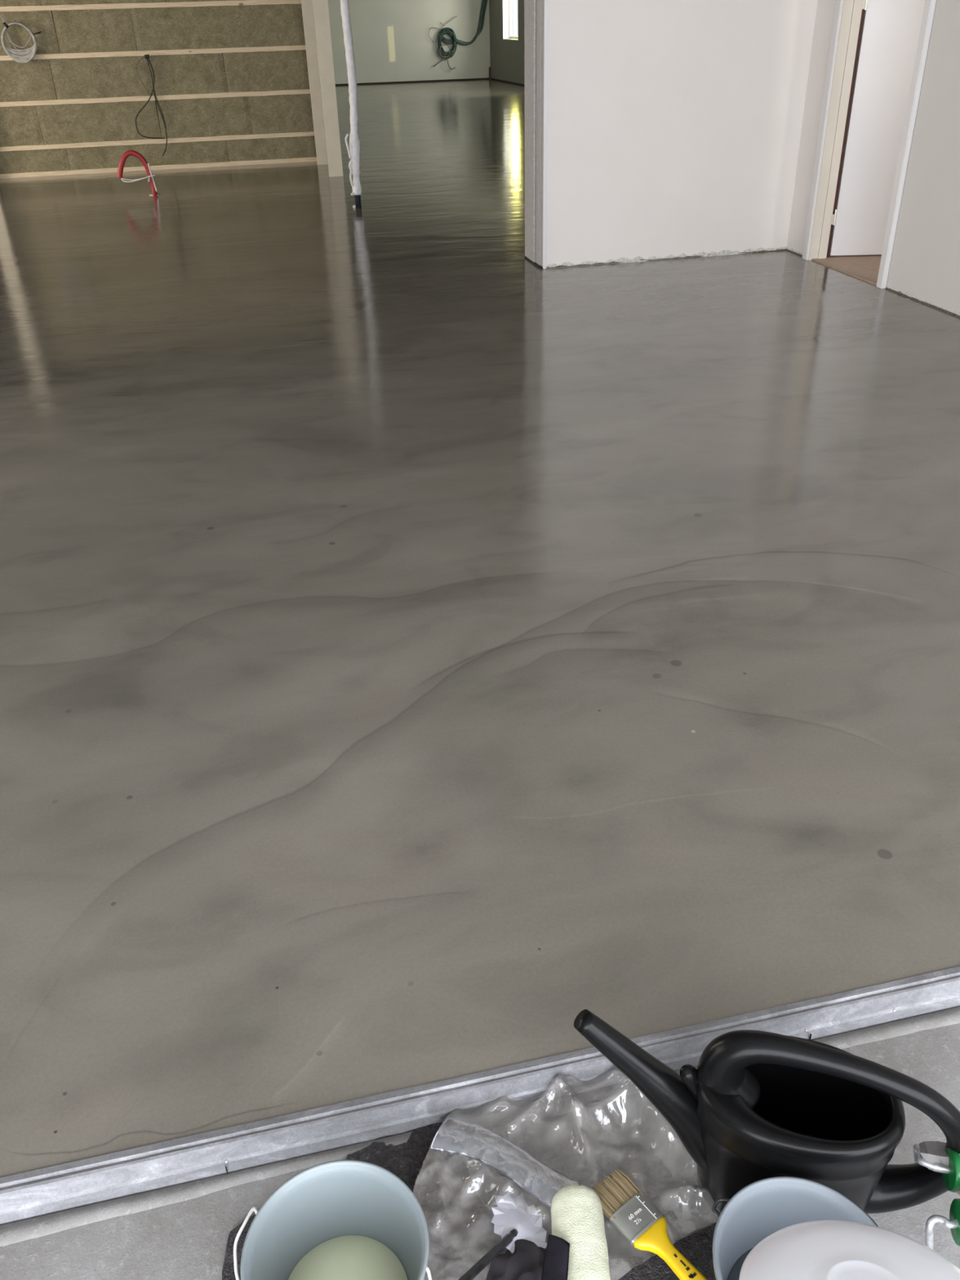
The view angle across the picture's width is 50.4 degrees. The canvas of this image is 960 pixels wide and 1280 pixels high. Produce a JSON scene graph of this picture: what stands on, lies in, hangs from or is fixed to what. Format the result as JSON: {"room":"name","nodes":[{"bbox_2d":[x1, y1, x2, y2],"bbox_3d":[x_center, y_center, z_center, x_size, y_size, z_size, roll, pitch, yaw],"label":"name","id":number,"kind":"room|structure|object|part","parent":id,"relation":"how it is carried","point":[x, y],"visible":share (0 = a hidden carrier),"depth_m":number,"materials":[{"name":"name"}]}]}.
{"room":"building under construction","nodes":[
{"label":"building under construction","id":0,"kind":"room"},
{"bbox_2d":[39,1,314,167],"bbox_3d":[-6.045,-6.634,11.521,8.080,2.600,0.280,-8,32,-10],"label":"wall","id":1,"kind":"structure","parent":0,"point":[166,2],"depth_m":12.09,"materials":[{"name":"brown"}]},
{"bbox_2d":[0,0,41,6],"bbox_3d":[-5.339,-7.193,11.191,0.911,0.416,0.024,-8,32,-10],"label":"insulation slab","id":2,"kind":"object","parent":1,"relation":"attached to","point":[2,2],"visible":1,"depth_m":11.32,"materials":[{"name":"fabric"}]},
{"bbox_2d":[0,105,44,146],"bbox_3d":[-5.452,-5.988,11.889,0.608,0.416,0.024,-8,32,-10],"label":"insulation slab","id":3,"kind":"object","parent":1,"relation":"attached to","point":[20,126],"visible":1,"depth_m":11.90,"materials":[{"name":"fabric"}]},
{"bbox_2d":[0,58,57,102],"bbox_3d":[-5.340,-6.398,11.671,0.859,0.416,0.024,-8,32,-10],"label":"insulation slab","id":4,"kind":"object","parent":1,"relation":"attached to","point":[32,81],"visible":1,"depth_m":11.70,"materials":[{"name":"fabric"}]},
{"bbox_2d":[0,10,60,55],"bbox_3d":[-5.286,-6.803,11.441,0.996,0.424,0.024,-8,32,-10],"label":"insulation slab","id":5,"kind":"object","parent":1,"relation":"attached to","point":[37,21],"visible":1,"depth_m":11.47,"materials":[{"name":"fabric"}]},
{"bbox_2d":[0,148,70,173],"bbox_3d":[-5.328,-5.686,12.106,0.841,0.244,0.021,-8,32,-10],"label":"insulation slab","id":6,"kind":"object","parent":1,"relation":"attached to","point":[53,159],"visible":1,"depth_m":12.11,"materials":[{"name":"fabric"}]},
{"bbox_2d":[52,8,137,53],"bbox_3d":[-4.382,-6.932,11.607,0.851,0.424,0.023,-8,32,-10],"label":"insulation slab","id":7,"kind":"object","parent":1,"relation":"attached to","point":[91,30],"visible":1,"depth_m":11.60,"materials":[{"name":"fabric"}]},
{"bbox_2d":[35,100,161,144],"bbox_3d":[-4.499,-6.124,12.063,1.350,0.416,0.024,-8,32,-10],"label":"insulation slab","id":8,"kind":"object","parent":1,"relation":"attached to","point":[66,123],"visible":1,"depth_m":12.05,"materials":[{"name":"fabric"}]},
{"bbox_2d":[48,55,152,99],"bbox_3d":[-4.396,-6.534,11.846,1.078,0.416,0.019,-8,32,-10],"label":"insulation slab","id":9,"kind":"object","parent":1,"relation":"attached to","point":[91,77],"visible":1,"depth_m":11.84,"materials":[{"name":"fabric"}]},
{"bbox_2d":[40,0,165,5],"bbox_3d":[-4.241,-7.349,11.393,1.347,0.416,0.024,-8,32,-10],"label":"insulation slab","id":10,"kind":"object","parent":1,"relation":"attached to","point":[44,2],"visible":1,"depth_m":11.46,"materials":[{"name":"fabric"}]},
{"bbox_2d":[66,140,228,169],"bbox_3d":[-4.008,-5.874,12.347,1.869,0.244,0.024,-8,32,-10],"label":"insulation slab","id":11,"kind":"object","parent":1,"relation":"attached to","point":[197,152],"visible":0.98,"depth_m":12.34,"materials":[{"name":"fabric"}]},
{"bbox_2d":[0,0,301,11],"bbox_3d":[-3.933,-7.193,11.562,3.785,0.051,0.033,-8,32,-10],"label":"batten","id":12,"kind":"object","parent":1,"relation":"attached to","point":[112,6],"visible":1,"depth_m":11.57,"materials":[{"name":"brown wood"}]},
{"bbox_2d":[0,15,41,63],"bbox_3d":[-5.139,-6.754,11.416,0.446,0.520,0.062,-9,32,-11],"label":"cable coil","id":13,"kind":"object","parent":12,"relation":"hanging from","point":[30,52],"visible":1,"depth_m":11.47,"materials":[{"name":"white plastic"}]},
{"bbox_2d":[0,44,306,60],"bbox_3d":[-3.921,-6.794,11.806,3.785,0.052,0.033,-8,32,-10],"label":"batten","id":14,"kind":"object","parent":1,"relation":"attached to","point":[87,55],"visible":0.99,"depth_m":11.83,"materials":[{"name":"brown wood"}]},
{"bbox_2d":[135,54,167,156],"bbox_3d":[-3.926,-6.296,12.044,0.348,1.072,0.036,-8,32,-10],"label":"cable bundle","id":15,"kind":"object","parent":14,"relation":"hanging from","point":[146,56],"visible":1,"depth_m":12.00,"materials":[{"name":"black plastic"}]},
{"bbox_2d":[0,88,310,106],"bbox_3d":[-3.909,-6.402,12.047,3.785,0.052,0.033,-8,32,-10],"label":"batten","id":16,"kind":"object","parent":1,"relation":"attached to","point":[304,91],"visible":1,"depth_m":12.04,"materials":[{"name":"brown wood"}]},
{"bbox_2d":[0,131,314,151],"bbox_3d":[-3.897,-6.010,12.286,3.785,0.052,0.033,-8,32,-10],"label":"batten","id":17,"kind":"object","parent":1,"relation":"attached to","point":[308,133],"visible":1,"depth_m":12.27,"materials":[{"name":"brown wood"}]},
{"bbox_2d":[147,53,227,95],"bbox_3d":[-3.448,-6.668,12.018,0.869,0.416,0.023,-8,32,-10],"label":"insulation slab","id":18,"kind":"object","parent":1,"relation":"attached to","point":[182,73],"visible":1,"depth_m":12.01,"materials":[{"name":"fabric"}]},
{"bbox_2d":[165,0,239,2],"bbox_3d":[-3.121,-7.509,11.598,0.947,0.416,0.024,-8,32,-10],"label":"insulation slab","id":19,"kind":"object","parent":1,"relation":"attached to","point":[166,1],"visible":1,"depth_m":11.66,"materials":[{"name":"fabric"}]},
{"bbox_2d":[155,96,252,138],"bbox_3d":[-3.315,-6.293,12.280,1.073,0.416,0.024,-8,32,-10],"label":"insulation slab","id":20,"kind":"object","parent":1,"relation":"attached to","point":[222,116],"visible":1,"depth_m":12.28,"materials":[{"name":"fabric"}]},
{"bbox_2d":[129,4,305,50],"bbox_3d":[-3.027,-7.126,11.857,1.934,0.424,0.020,-8,32,-10],"label":"insulation slab","id":21,"kind":"object","parent":1,"relation":"attached to","point":[155,28],"visible":1,"depth_m":11.85,"materials":[{"name":"fabric"}]},
{"bbox_2d":[222,49,309,92],"bbox_3d":[-2.547,-6.796,12.184,0.974,0.416,0.023,-8,32,-10],"label":"insulation slab","id":22,"kind":"object","parent":1,"relation":"attached to","point":[277,70],"visible":0.99,"depth_m":12.18,"materials":[{"name":"fabric"}]},
{"bbox_2d":[226,135,316,161],"bbox_3d":[-2.574,-6.079,12.611,1.075,0.244,0.021,-8,32,-10],"label":"insulation slab","id":23,"kind":"object","parent":1,"relation":"attached to","point":[277,148],"visible":0.97,"depth_m":12.61,"materials":[{"name":"fabric"}]},
{"bbox_2d":[247,93,314,134],"bbox_3d":[-2.427,-6.419,12.444,0.752,0.416,0.023,-8,32,-10],"label":"insulation slab","id":24,"kind":"object","parent":1,"relation":"attached to","point":[277,113],"visible":0.98,"depth_m":12.44,"materials":[{"name":"fabric"}]},
{"bbox_2d":[312,0,490,84],"bbox_3d":[-2.869,-16.256,27.084,6.800,2.600,0.250,-8,32,-10],"label":"wall","id":25,"kind":"structure","parent":0,"point":[392,42],"depth_m":27.31,"materials":[{"name":"grey paint"}]},
{"bbox_2d":[320,77,488,86],"bbox_3d":[-2.801,-15.097,27.644,6.350,0.035,0.015,-8,32,-10],"label":"baseboard","id":26,"kind":"structure","parent":25,"relation":"attached to","point":[485,77],"depth_m":27.83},
{"bbox_2d":[428,0,487,69],"bbox_3d":[-0.543,-16.404,27.278,1.687,1.969,0.176,-8,32,-10],"label":"cable coil","id":27,"kind":"object","parent":25,"relation":"hanging from","point":[445,55],"visible":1,"depth_m":27.39,"materials":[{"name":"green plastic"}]},
{"bbox_2d":[0,79,959,1177],"bbox_3d":[-3.225,-6.850,14.506,15.000,0.306,30.450,-8,32,-10],"label":"floor","id":28,"kind":"structure","parent":0,"point":[428,648],"depth_m":2.90,"materials":[{"name":"grey concrete"}]},
{"bbox_2d":[117,150,159,195],"bbox_3d":[-3.521,-4.772,10.463,0.395,0.464,0.121,-8,32,-10],"label":"conduit","id":29,"kind":"object","parent":28,"relation":"on","point":[130,153],"visible":0.99,"depth_m":10.41,"materials":[{"name":"red plastic"}]},
{"bbox_2d":[0,156,316,178],"bbox_3d":[-3.890,-5.763,12.437,3.785,0.052,0.033,-8,32,-10],"label":"batten","id":30,"kind":"object","parent":28,"relation":"on","point":[313,158],"visible":0.95,"depth_m":12.43,"materials":[{"name":"brown wood"}]},
{"bbox_2d":[301,0,327,164],"bbox_3d":[-1.962,-6.932,11.806,0.124,2.600,0.040,-8,32,-10],"label":"trim","id":31,"kind":"structure","parent":28,"relation":"on","point":[306,5],"depth_m":12.00,"materials":[{"name":"beige wood"}]},
{"bbox_2d":[312,0,342,177],"bbox_3d":[-1.656,-6.338,10.820,0.155,2.600,0.040,-8,32,-10],"label":"trim","id":32,"kind":"structure","parent":28,"relation":"on","point":[321,11],"depth_m":11.02,"materials":[{"name":"beige wood"}]},
{"bbox_2d":[339,0,361,207],"bbox_3d":[-1.160,-4.986,8.989,0.116,2.220,0.131,10,33,18],"label":"riser pipe","id":33,"kind":"object","parent":28,"relation":"on","point":[353,151],"visible":1,"depth_m":9.13,"materials":[{"name":"white plastic"}]},
{"bbox_2d":[0,966,959,1225],"bbox_3d":[0.426,0.695,1.764,6.467,0.056,0.054,-8,32,-10],"label":"door sill","id":34,"kind":"structure","parent":28,"relation":"attached to","point":[27,1195],"depth_m":1.66,"materials":[{"name":"metal"}]},
{"bbox_2d":[488,66,490,79],"bbox_3d":[0.272,-15.612,28.080,0.035,0.300,0.050,-8,32,-10],"label":"marker stake","id":35,"kind":"object","parent":28,"relation":"on","point":[489,67],"visible":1,"depth_m":28.06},
{"bbox_2d":[0,1022,959,1279],"bbox_3d":[-1.238,1.924,0.127,11.300,0.250,3.230,-8,32,-10],"label":"floor","id":36,"kind":"structure","parent":0,"point":[185,1240],"depth_m":1.57,"materials":[{"name":"concrete"}]},
{"bbox_2d":[222,1122,716,1279],"bbox_3d":[0.021,0.878,1.521,0.791,0.009,0.410,-1,31,1],"label":"mat","id":37,"kind":"object","parent":36,"relation":"on","point":[460,1228],"visible":0.45,"depth_m":1.53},
{"bbox_2d":[233,1160,431,1279],"bbox_3d":[-0.186,0.866,1.343,0.251,0.208,0.251,-8,32,-10],"label":"bucket","id":38,"kind":"object","parent":37,"relation":"on","point":[322,1202],"visible":0.87,"depth_m":1.39,"materials":[{"name":"plastic"}]},
{"bbox_3d":[-0.200,0.830,1.278,0.274,0.047,0.145,8,33,16],"label":"bail handle","id":39,"kind":"part","parent":38,"relation":"part of","materials":[{"name":"metal"}]},
{"bbox_2d":[287,1235,407,1279],"bbox_3d":[-0.180,0.885,1.364,0.173,0.004,0.173,-8,32,-10],"label":"liquid","id":40,"kind":"object","parent":38,"relation":"in","point":[348,1257],"visible":1,"depth_m":1.41,"materials":[{"name":"liquid"}]},
{"bbox_2d":[450,1068,702,1264],"bbox_3d":[0.155,0.795,1.571,0.436,0.074,0.382,-8,32,-10],"label":"plastic film","id":41,"kind":"object","parent":37,"relation":"on","point":[555,1076],"visible":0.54,"depth_m":1.67,"materials":[{"name":"clear plastic"}]},
{"bbox_2d":[419,1117,579,1208],"bbox_3d":[0.022,0.853,1.485,0.270,0.045,0.300,4,32,9],"label":"plastic bag","id":42,"kind":"object","parent":41,"relation":"on","point":[454,1135],"visible":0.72,"depth_m":1.56,"materials":[{"name":"clear plastic"}]},
{"bbox_2d":[457,1191,546,1279],"bbox_3d":[0.021,0.840,1.379,0.104,0.162,0.291,11,34,20],"label":"stirrer","id":43,"kind":"object","parent":42,"relation":"on","point":[513,1220],"visible":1,"depth_m":1.47,"materials":[{"name":"white plastic"}]},
{"bbox_3d":[-0.014,0.844,1.354,0.012,0.141,0.226,19,37,30],"label":"rod","id":44,"kind":"part","parent":43,"relation":"part of","materials":[{"name":"grey metal"}]},
{"bbox_2d":[485,1234,569,1279],"bbox_3d":[0.070,0.893,1.397,0.129,0.082,0.144,-8,32,-10],"label":"glove","id":45,"kind":"object","parent":42,"relation":"on","point":[528,1260],"visible":0.99,"depth_m":1.41,"materials":[{"name":"black fabric"}]},
{"bbox_2d":[591,1168,706,1279],"bbox_3d":[0.260,0.862,1.444,0.067,0.020,0.256,-22,37,-30],"label":"brush","id":46,"kind":"object","parent":41,"relation":"on","point":[636,1217],"visible":0.97,"depth_m":1.47,"materials":[{"name":"plastic"}]},
{"bbox_2d":[628,1195,657,1223],"bbox_3d":[0.233,0.828,1.483,0.040,0.001,0.039,-8,32,-10],"label":"print","id":47,"kind":"object","parent":46,"relation":"on","point":[642,1210],"depth_m":1.48,"materials":[{"name":"white"}]},
{"bbox_3d":[0.290,0.880,1.412,0.062,0.020,0.160,-23,37,-31],"label":"brush handle","id":48,"kind":"part","parent":46,"relation":"part of","materials":[{"name":"yellow plastic"}]},
{"bbox_2d":[673,1253,697,1278],"bbox_3d":[0.291,0.873,1.405,0.011,0.001,0.064,-23,37,-31],"label":"print","id":49,"kind":"object","parent":46,"relation":"on","point":[682,1268],"depth_m":1.41,"materials":[{"name":"black paint"}]},
{"bbox_2d":[551,1184,610,1279],"bbox_3d":[0.142,0.873,1.442,0.078,0.080,0.176,-2,31,0],"label":"paint roller sleeve","id":50,"kind":"object","parent":37,"relation":"on","point":[577,1218],"visible":0.87,"depth_m":1.44,"materials":[{"name":"beige fabric"}]},
{"bbox_2d":[711,1176,878,1279],"bbox_3d":[0.410,0.862,1.319,0.233,0.208,0.226,-8,32,-10],"label":"bucket","id":51,"kind":"object","parent":37,"relation":"on","point":[763,1207],"visible":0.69,"depth_m":1.36,"materials":[{"name":"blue plastic"}]},
{"bbox_3d":[0.316,0.747,1.342,0.019,0.015,0.029,18,37,29],"label":"bail handle","id":52,"kind":"part","parent":51,"relation":"part of","materials":[{"name":"metal"}]},
{"bbox_2d":[727,1248,751,1279],"bbox_3d":[0.407,0.874,1.325,0.173,0.004,0.173,-8,32,-10],"label":"liquid","id":53,"kind":"object","parent":51,"relation":"in","point":[735,1273],"visible":0.2,"depth_m":1.37,"materials":[{"name":"liquid"}]},
{"bbox_2d":[738,1220,959,1279],"bbox_3d":[0.432,0.748,1.143,0.276,0.133,0.254,-8,32,-10],"label":"cover","id":54,"kind":"object","parent":51,"relation":"on","point":[817,1250],"visible":1,"depth_m":1.19,"materials":[{"name":"plastic"}]},
{"bbox_2d":[573,1008,959,1213],"bbox_3d":[0.412,0.694,1.480,0.564,0.352,0.186,7,32,13],"label":"watering can","id":55,"kind":"object","parent":36,"relation":"on","point":[756,1105],"visible":0.87,"depth_m":1.43,"materials":[{"name":"black plastic"}]},
{"bbox_3d":[0.284,0.688,1.489,0.298,0.301,0.123,1,32,4],"label":"spout","id":56,"kind":"part","parent":55,"relation":"part of","materials":[{"name":"black plastic"}]},
{"bbox_3d":[0.499,0.693,1.454,0.384,0.329,0.084,7,32,13],"label":"handle","id":57,"kind":"part","parent":55,"relation":"part of","materials":[{"name":"black plastic"}]},
{"bbox_2d":[913,1141,959,1195],"bbox_3d":[0.713,0.780,1.450,0.211,0.213,0.113,3,32,8],"label":"roller","id":58,"kind":"object","parent":36,"relation":"on","point":[933,1155],"visible":0.79,"depth_m":1.40,"materials":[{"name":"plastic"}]},
{"bbox_3d":[0.649,0.778,1.482,0.054,0.187,0.102,17,36,28],"label":"wire frame","id":59,"kind":"part","parent":58,"relation":"part of","materials":[{"name":"silver metal"}]},
{"bbox_2d":[924,1198,959,1249],"bbox_3d":[0.687,0.829,1.357,0.207,0.226,0.064,3,32,8],"label":"roller","id":60,"kind":"object","parent":36,"relation":"on","point":[953,1223],"visible":0.82,"depth_m":1.33,"materials":[{"name":"green plastic"}]},
{"bbox_3d":[0.616,0.834,1.377,0.062,0.201,0.030,-16,34,-22],"label":"wire frame","id":61,"kind":"part","parent":60,"relation":"part of","materials":[{"name":"silver metal"}]},
{"bbox_2d":[488,0,524,84],"bbox_3d":[3.041,-10.650,17.634,0.220,2.600,23.820,-8,32,-10],"label":"wall","id":62,"kind":"structure","parent":0,"point":[506,56],"depth_m":26.47,"materials":[{"name":"grey paint"}]},
{"bbox_2d":[490,78,524,85],"bbox_3d":[2.945,-9.568,18.333,0.018,0.030,23.700,-8,32,-10],"label":"baseboard","id":63,"kind":"structure","parent":62,"relation":"attached to","point":[491,78],"depth_m":26.55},
{"bbox_2d":[502,0,518,40],"bbox_3d":[0.861,-15.790,25.511,0.230,1.345,1.520,-8,32,-10],"label":"window","id":64,"kind":"structure","parent":62,"relation":"in","point":[507,4],"depth_m":26.21,"materials":[{"name":"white glass"}]},
{"bbox_3d":[0.939,-15.802,25.522,0.063,1.310,1.495,-8,32,-10],"label":"frame","id":65,"kind":"part","parent":64,"relation":"part of","materials":[{"name":"white"}]},
{"bbox_2d":[546,0,817,266],"bbox_3d":[3.010,-4.155,7.024,5.433,2.600,0.410,-8,32,-10],"label":"wall","id":66,"kind":"structure","parent":0,"point":[674,126],"depth_m":6.76,"materials":[{"name":"paint"}]},
{"bbox_2d":[524,256,542,269],"bbox_3d":[0.386,-2.671,7.207,0.032,0.012,0.420,-8,32,-10],"label":"baseboard","id":67,"kind":"structure","parent":66,"relation":"attached to","point":[540,267],"depth_m":7.14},
{"bbox_2d":[524,0,544,266],"bbox_3d":[0.352,-3.774,6.532,0.028,2.600,0.418,-8,32,-10],"label":"door frame","id":68,"kind":"structure","parent":66,"relation":"attached to","point":[536,256],"depth_m":6.76,"materials":[{"name":"grey paint"}]},
{"bbox_2d":[533,0,535,252],"bbox_3d":[0.346,-3.768,6.486,0.005,2.598,0.016,-8,32,-10],"label":"trim","id":69,"kind":"structure","parent":66,"relation":"attached to","point":[534,0],"depth_m":6.67,"materials":[{"name":"paint"}]},
{"bbox_2d":[542,0,548,269],"bbox_3d":[0.411,-3.671,6.360,0.024,2.600,0.020,-8,32,-10],"label":"trim","id":70,"kind":"structure","parent":66,"relation":"attached to","point":[545,2],"depth_m":6.58,"materials":[{"name":"white paint"}]},
{"bbox_2d":[546,246,786,268],"bbox_3d":[1.337,-2.706,7.195,1.807,0.036,0.015,-8,32,-10],"label":"baseboard","id":71,"kind":"structure","parent":66,"relation":"attached to","point":[723,251],"depth_m":7.20,"materials":[{"name":"paint"}]},
{"bbox_2d":[786,0,959,312],"bbox_3d":[3.293,-1.474,2.916,0.133,2.900,9.270,-8,32,-10],"label":"wall","id":72,"kind":"structure","parent":0,"point":[925,262],"depth_m":5.80,"materials":[{"name":"grey paint"}]},
{"bbox_2d":[0,1006,959,1246],"bbox_3d":[1.218,0.621,1.888,4.876,0.008,0.031,-8,32,-10],"label":"trim","id":73,"kind":"structure","parent":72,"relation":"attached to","point":[36,1227],"depth_m":1.62,"materials":[{"name":"metal"}]},
{"bbox_2d":[786,247,802,256],"bbox_3d":[2.248,-2.755,7.239,0.007,0.026,0.300,-8,32,-10],"label":"baseboard","id":74,"kind":"structure","parent":72,"relation":"attached to","point":[788,248],"depth_m":7.26,"materials":[{"name":"paint"}]},
{"bbox_2d":[802,0,843,260],"bbox_3d":[2.244,-3.571,6.518,0.048,2.170,0.062,-8,32,-10],"label":"trim","id":75,"kind":"structure","parent":72,"relation":"attached to","point":[838,7],"depth_m":6.64,"materials":[{"name":"white paint"}]},
{"bbox_2d":[808,0,862,260],"bbox_3d":[2.303,-3.552,6.532,0.130,2.120,0.060,-8,32,-10],"label":"trim","id":76,"kind":"structure","parent":72,"relation":"attached to","point":[851,11],"depth_m":6.63,"materials":[{"name":"beige wood"}]},
{"bbox_2d":[811,257,876,285],"bbox_3d":[2.411,-2.422,6.704,0.045,0.009,0.860,-8,32,-10],"label":"threshold","id":77,"kind":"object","parent":72,"relation":"attached to","point":[818,260],"depth_m":6.70,"materials":[{"name":"brown wood"}]},
{"bbox_2d":[826,0,924,257],"bbox_3d":[2.796,-3.569,6.555,0.868,2.100,0.076,-2,31,-1],"label":"door","id":78,"kind":"structure","parent":72,"relation":"in","point":[889,32],"depth_m":6.66,"materials":[{"name":"white paint"}]},
{"bbox_2d":[875,0,937,288],"bbox_3d":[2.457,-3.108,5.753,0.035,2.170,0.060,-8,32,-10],"label":"trim","id":79,"kind":"structure","parent":72,"relation":"attached to","point":[930,5],"depth_m":5.87,"materials":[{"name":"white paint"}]},
{"bbox_2d":[885,284,959,317],"bbox_3d":[3.035,-0.994,4.318,0.008,0.032,4.720,-8,32,-10],"label":"baseboard","id":80,"kind":"structure","parent":72,"relation":"attached to","point":[957,313],"depth_m":5.94,"materials":[{"name":"paint"}]}
]}

